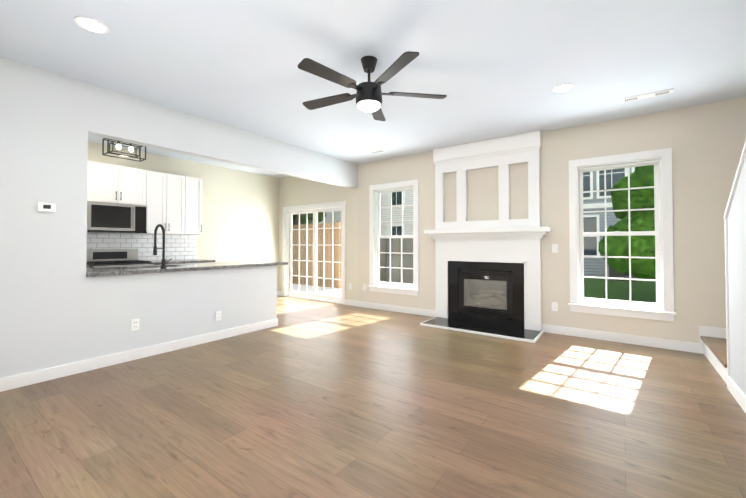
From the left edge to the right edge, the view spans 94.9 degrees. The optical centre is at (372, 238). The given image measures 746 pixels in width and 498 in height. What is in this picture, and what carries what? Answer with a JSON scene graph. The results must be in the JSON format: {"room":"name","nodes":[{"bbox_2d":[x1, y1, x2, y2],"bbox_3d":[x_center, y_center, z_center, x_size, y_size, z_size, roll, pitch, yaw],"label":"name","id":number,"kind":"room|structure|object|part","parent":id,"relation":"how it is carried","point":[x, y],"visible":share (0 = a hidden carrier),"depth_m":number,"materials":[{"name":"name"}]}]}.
{"room":"living room","nodes":[
{"label":"living room","id":0,"kind":"room"},
{"bbox_2d":[0,57,357,377],"bbox_3d":[-2.016,-0.094,4.338,0.130,2.740,5.700,-1,-1,36],"label":"wall","id":1,"kind":"structure","parent":0,"point":[58,307],"depth_m":3.23,"materials":[{"name":"paint"}]},
{"bbox_2d":[37,202,55,211],"bbox_3d":[-2.877,-0.272,3.019,0.024,0.080,0.120,-1,-1,36],"label":"thermostat","id":2,"kind":"object","parent":1,"relation":"attached to","point":[45,207],"visible":1,"depth_m":3.01,"materials":[{"name":"white plastic"}]},
{"bbox_2d":[131,319,138,330],"bbox_3d":[-2.475,0.903,3.567,0.009,0.116,0.072,-1,-1,36],"label":"electrical outlet","id":3,"kind":"object","parent":1,"relation":"attached to","point":[134,324],"visible":1,"depth_m":3.56,"materials":[{"name":"white plastic"}]},
{"bbox_2d":[0,318,277,391],"bbox_3d":[-2.516,1.210,3.502,0.015,0.105,3.795,-1,-1,36],"label":"baseboard","id":4,"kind":"structure","parent":1,"relation":"attached to","point":[60,371],"depth_m":3.44,"materials":[{"name":"white wood"}]},
{"bbox_2d":[86,261,287,276],"bbox_3d":[-2.316,0.370,4.432,0.825,0.039,2.387,-1,-1,36],"label":"countertop","id":5,"kind":"structure","parent":1,"relation":"on","point":[114,270],"depth_m":4.13,"materials":[{"name":"grey stone"}]},
{"bbox_2d":[153,224,171,267],"bbox_3d":[-2.476,0.090,4.027,0.278,0.507,0.125,-1,-1,36],"label":"faucet","id":6,"kind":"object","parent":5,"relation":"on","point":[163,261],"depth_m":3.95,"materials":[{"name":"black metal"}]},
{"bbox_2d":[216,311,220,320],"bbox_3d":[-1.941,0.975,4.303,0.009,0.116,0.072,-1,-1,36],"label":"electrical outlet","id":7,"kind":"object","parent":1,"relation":"attached to","point":[218,315],"visible":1,"depth_m":4.30,"materials":[{"name":"white plastic"}]},
{"bbox_2d":[88,141,278,290],"bbox_3d":[-3.915,-0.071,5.713,0.120,2.740,5.700,-1,-1,36],"label":"wall","id":8,"kind":"structure","parent":0,"point":[240,215],"depth_m":6.97,"materials":[{"name":"paint"}]},
{"bbox_2d":[87,161,93,200],"bbox_3d":[-4.440,-0.595,4.594,0.348,1.010,0.958,-1,-1,36],"label":"upper cabinet","id":9,"kind":"object","parent":8,"relation":"attached to","point":[90,183],"depth_m":4.88,"materials":[{"name":"white wood"}]},
{"bbox_2d":[87,201,149,232],"bbox_3d":[-3.947,-0.297,5.221,0.404,0.435,0.754,-1,-1,36],"label":"microwave","id":10,"kind":"object","parent":8,"relation":"attached to","point":[149,212],"depth_m":5.09,"materials":[{"name":"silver metal"}]},
{"bbox_2d":[94,162,149,204],"bbox_3d":[-3.970,-0.804,5.246,0.348,0.570,0.760,-1,-1,36],"label":"upper cabinet","id":11,"kind":"object","parent":8,"relation":"attached to","point":[111,182],"depth_m":5.17,"materials":[{"name":"white wood"}]},
{"bbox_2d":[87,233,197,260],"bbox_3d":[-4.167,0.148,5.250,0.008,0.449,2.960,-1,-1,36],"label":"backsplash","id":12,"kind":"structure","parent":8,"relation":"attached to","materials":[{"name":"tile"}]},
{"bbox_2d":[146,171,189,236],"bbox_3d":[-3.571,-0.575,5.793,0.348,1.010,0.716,-1,-1,36],"label":"upper cabinet","id":13,"kind":"object","parent":8,"relation":"attached to","point":[167,195],"depth_m":5.73,"materials":[{"name":"white wood"}]},
{"bbox_2d":[190,177,201,236],"bbox_3d":[-3.324,-0.569,6.134,0.348,1.010,0.358,-1,-1,36],"label":"upper cabinet","id":14,"kind":"object","parent":8,"relation":"attached to","point":[195,183],"depth_m":6.10,"materials":[{"name":"white wood"}]},
{"bbox_2d":[0,296,745,497],"bbox_3d":[-0.522,1.318,3.256,8.470,0.120,5.980,-1,-1,36],"label":"floor","id":15,"kind":"structure","parent":0,"point":[306,398],"depth_m":2.33,"materials":[{"name":"brown wood"}]},
{"bbox_2d":[86,261,161,268],"bbox_3d":[-3.835,0.839,5.121,0.682,0.900,0.884,-1,-1,36],"label":"base cabinet","id":16,"kind":"object","parent":15,"relation":"on","point":[91,266],"depth_m":4.72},
{"bbox_2d":[86,249,153,267],"bbox_3d":[-3.816,0.689,5.110,0.729,1.040,0.752,-1,-1,36],"label":"range","id":17,"kind":"object","parent":16,"relation":"in","point":[95,258],"depth_m":5.18,"materials":[{"name":"silver metal"}]},
{"bbox_2d":[94,261,145,264],"bbox_3d":[-3.819,0.383,5.117,0.582,0.012,0.740,-1,-1,36],"label":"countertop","id":18,"kind":"structure","parent":16,"relation":"on","point":[95,262],"depth_m":5.05,"materials":[{"name":"black stone"}]},
{"bbox_2d":[162,257,201,264],"bbox_3d":[-3.339,0.403,5.858,0.628,0.040,0.996,-1,-1,36],"label":"countertop","id":19,"kind":"structure","parent":16,"relation":"on","point":[195,258],"depth_m":5.52,"materials":[{"name":"grey stone"}]},
{"bbox_2d":[182,261,189,264],"bbox_3d":[-3.476,0.861,5.671,0.618,0.875,0.544,-1,-1,36],"label":"base cabinet","id":20,"kind":"object","parent":15,"relation":"on","point":[183,262],"depth_m":5.65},
{"bbox_2d":[190,261,197,264],"bbox_3d":[-3.224,0.867,6.019,0.618,0.875,0.548,-1,-1,36],"label":"base cabinet","id":21,"kind":"object","parent":15,"relation":"on","point":[191,262],"depth_m":5.72,"materials":[{"name":"white wood"}]},
{"bbox_2d":[420,130,550,342],"bbox_3d":[1.622,-0.080,5.098,1.810,2.738,1.100,-1,-1,36],"label":"fireplace","id":22,"kind":"object","parent":15,"relation":"on","point":[488,233],"visible":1,"depth_m":5.04,"materials":[{"name":"paint"}]},
{"bbox_3d":[1.669,0.832,5.114,0.640,0.415,0.006,-1,-1,36],"label":"glass","id":23,"kind":"part","parent":22,"relation":"part of","materials":[{"name":"glass"}]},
{"bbox_2d":[424,226,550,233],"bbox_3d":[1.615,-0.109,5.090,1.810,0.065,0.218,-1,-1,36],"label":"shelf","id":24,"kind":"object","parent":22,"relation":"attached to","point":[474,229],"depth_m":4.93,"materials":[{"name":"white wood"}]},
{"bbox_3d":[1.818,1.105,5.307,0.640,0.105,0.280,-1,-1,36],"label":"burner","id":25,"kind":"part","parent":22,"relation":"part of","materials":[{"name":"black metal"}]},
{"bbox_2d":[700,336,726,383],"bbox_3d":[3.104,0.382,2.182,1.073,1.715,3.168,-1,-1,36],"label":"stair","id":26,"kind":"structure","parent":15,"relation":"on","point":[715,351],"depth_m":3.31,"materials":[{"name":"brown wood"}]},
{"bbox_2d":[0,0,745,177],"bbox_3d":[-0.522,-1.542,3.305,8.470,0.120,5.980,-1,-1,36],"label":"ceiling","id":27,"kind":"structure","parent":0,"point":[491,69],"depth_m":2.86,"materials":[{"name":"paint"}]},
{"bbox_2d":[74,16,108,33],"bbox_3d":[-1.971,-1.493,2.403,0.190,0.008,0.190,-1,-1,36],"label":"recessed light","id":28,"kind":"object","parent":27,"relation":"in","point":[90,24],"visible":1,"depth_m":2.39,"materials":[{"name":"white plastic"}]},
{"bbox_2d":[102,138,145,161],"bbox_3d":[-3.287,-1.262,4.537,0.192,0.394,0.432,-1,-1,36],"label":"pendant light","id":29,"kind":"object","parent":27,"relation":"hanging from","point":[118,146],"visible":0.83,"depth_m":4.49,"materials":[{"name":"black metal"}]},
{"bbox_2d":[298,51,446,120],"bbox_3d":[-0.069,-1.275,2.854,1.271,0.425,1.273,-1,-1,36],"label":"fan","id":30,"kind":"object","parent":27,"relation":"hanging from","point":[368,95],"visible":1,"depth_m":2.77,"materials":[{"name":"black metal"}]},
{"bbox_2d":[368,149,385,153],"bbox_3d":[0.066,-1.437,5.693,0.300,0.009,0.100,-1,-1,36],"label":"ceiling vent","id":31,"kind":"object","parent":27,"relation":"in","point":[377,151],"visible":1,"depth_m":5.67,"materials":[{"name":"white plastic"}]},
{"bbox_2d":[552,83,573,92],"bbox_3d":[1.869,-1.476,3.375,0.190,0.008,0.190,-1,-1,36],"label":"recessed light","id":32,"kind":"object","parent":27,"relation":"in","point":[562,88],"visible":1,"depth_m":3.37,"materials":[{"name":"white plastic"}]},
{"bbox_2d":[621,88,673,102],"bbox_3d":[2.836,-1.473,3.551,0.420,0.009,0.110,-1,-1,36],"label":"ceiling vent","id":33,"kind":"object","parent":27,"relation":"in","point":[648,95],"visible":1,"depth_m":3.53,"materials":[{"name":"white plastic"}]},
{"bbox_2d":[279,97,745,343],"bbox_3d":[1.185,-0.072,5.637,8.470,2.740,0.160,-1,-1,36],"label":"wall","id":34,"kind":"structure","parent":0,"point":[705,142],"depth_m":4.22,"materials":[{"name":"paint"}]},
{"bbox_2d":[282,201,345,304],"bbox_3d":[-1.267,0.302,7.394,1.890,2.050,0.180,-1,-1,36],"label":"sliding door","id":35,"kind":"structure","parent":34,"relation":"in","point":[288,229],"depth_m":7.40,"materials":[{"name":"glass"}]},
{"bbox_3d":[-1.251,0.325,7.417,1.570,1.765,0.046,-1,-1,36],"label":"glass","id":36,"kind":"part","parent":35,"relation":"part of","materials":[{"name":"clear glass"}]},
{"bbox_2d":[345,299,434,316],"bbox_3d":[0.259,1.255,6.178,1.990,0.105,0.015,-1,-1,36],"label":"baseboard","id":37,"kind":"structure","parent":34,"relation":"attached to","point":[409,310],"depth_m":6.10,"materials":[{"name":"white wood"}]},
{"bbox_2d":[368,285,419,291],"bbox_3d":[0.365,0.895,6.122,1.070,0.026,0.110,-1,-1,36],"label":"window sill","id":38,"kind":"structure","parent":34,"relation":"attached to","point":[398,288],"depth_m":6.07,"materials":[{"name":"white wood"}]},
{"bbox_2d":[369,179,418,295],"bbox_3d":[0.403,-0.003,6.190,1.030,1.980,0.180,-1,-1,36],"label":"window","id":39,"kind":"structure","parent":34,"relation":"in","point":[379,236],"depth_m":6.26,"materials":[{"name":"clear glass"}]},
{"bbox_2d":[376,187,412,191],"bbox_3d":[0.381,-0.871,6.174,0.810,0.025,0.025,-1,-1,36],"label":"headrail","id":40,"kind":"object","parent":39,"relation":"attached to","point":[395,189],"visible":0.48,"depth_m":6.15,"materials":[{"name":"white plastic"}]},
{"bbox_2d":[552,302,557,310],"bbox_3d":[2.442,0.920,4.604,0.072,0.116,0.009,-1,-1,36],"label":"electrical outlet","id":41,"kind":"object","parent":34,"relation":"attached to","point":[554,306],"visible":1,"depth_m":4.60,"materials":[{"name":"white plastic"}]},
{"bbox_2d":[552,244,557,252],"bbox_3d":[2.450,0.140,4.611,0.072,0.116,0.010,-1,-1,36],"label":"light switch","id":42,"kind":"object","parent":34,"relation":"attached to","point":[554,248],"visible":1,"depth_m":4.61,"materials":[{"name":"white plastic"}]},
{"bbox_2d":[569,148,673,321],"bbox_3d":[3.050,-0.035,4.273,1.030,1.980,0.180,-1,-1,36],"label":"window","id":43,"kind":"structure","parent":34,"relation":"in","point":[656,233],"depth_m":4.20,"materials":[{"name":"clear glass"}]},
{"bbox_2d":[579,160,658,170],"bbox_3d":[3.029,-0.903,4.257,0.810,0.025,0.025,-1,-1,36],"label":"headrail","id":44,"kind":"object","parent":43,"relation":"attached to","point":[625,164],"visible":0.96,"depth_m":4.23,"materials":[{"name":"white plastic"}]},
{"bbox_2d":[568,303,676,314],"bbox_3d":[3.012,0.863,4.205,1.070,0.026,0.110,-1,-1,36],"label":"window sill","id":45,"kind":"structure","parent":34,"relation":"attached to","point":[625,309],"depth_m":4.13,"materials":[{"name":"white wood"}]},
{"bbox_2d":[542,324,726,353],"bbox_3d":[3.388,1.119,3.913,2.658,0.300,0.015,-1,-1,36],"label":"baseboard","id":46,"kind":"structure","parent":34,"relation":"attached to","point":[703,330],"depth_m":4.04,"materials":[{"name":"white wood"}]},
{"bbox_2d":[727,156,745,394],"bbox_3d":[1.661,-0.151,0.977,0.110,2.740,4.570,-1,-1,36],"label":"wall","id":47,"kind":"structure","parent":0,"point":[736,232],"depth_m":2.61,"materials":[{"name":"paint"}]},
{"bbox_2d":[724,141,745,375],"bbox_3d":[2.493,-0.131,2.125,0.140,2.738,1.789,-1,-1,36],"label":"trim","id":48,"kind":"structure","parent":47,"relation":"attached to","point":[738,172],"depth_m":2.85,"materials":[{"name":"white wood"}]},
{"bbox_2d":[727,376,745,412],"bbox_3d":[1.615,1.167,0.998,0.015,0.105,4.584,-1,-1,36],"label":"baseboard","id":49,"kind":"structure","parent":47,"relation":"attached to","point":[736,392],"depth_m":2.62,"materials":[{"name":"white wood"}]},
{"label":"outside","id":50,"kind":"structure","parent":0,"visible":0},
{"bbox_2d":[292,165,655,302],"bbox_3d":[15.812,-2.700,28.891,80.000,9.620,54.590,-1,-1,36],"label":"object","id":51,"kind":"structure","parent":50,"point":[612,226],"depth_m":10.62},
{"bbox_3d":[-3.499,-2.032,15.453,3.449,3.015,3.358,-1,-1,36],"label":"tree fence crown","id":52,"kind":"part","parent":51,"relation":"part of","materials":[{"name":"green plant"}]},
{"bbox_3d":[0.232,-1.189,18.263,7.780,3.980,0.040,-1,-1,36],"label":"house white trim","id":53,"kind":"part","parent":51,"relation":"part of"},
{"bbox_3d":[0.238,-1.189,18.271,7.600,3.800,0.010,-1,-1,36],"label":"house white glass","id":54,"kind":"part","parent":51,"relation":"part of","materials":[{"name":"glass"}]},
{"bbox_3d":[9.369,-1.330,12.894,6.500,4.000,0.010,-1,-1,36],"label":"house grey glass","id":55,"kind":"part","parent":51,"relation":"part of","materials":[{"name":"grey glass"}]},
{"bbox_3d":[10.641,-1.635,11.996,10.580,6.320,0.090,-1,-1,36],"label":"house grey trim","id":56,"kind":"part","parent":51,"relation":"part of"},
{"bbox_3d":[6.100,-0.530,6.673,2.765,3.051,2.988,-1,-1,36],"label":"tree crown","id":57,"kind":"part","parent":51,"relation":"part of","materials":[{"name":"green plant"}]}
]}

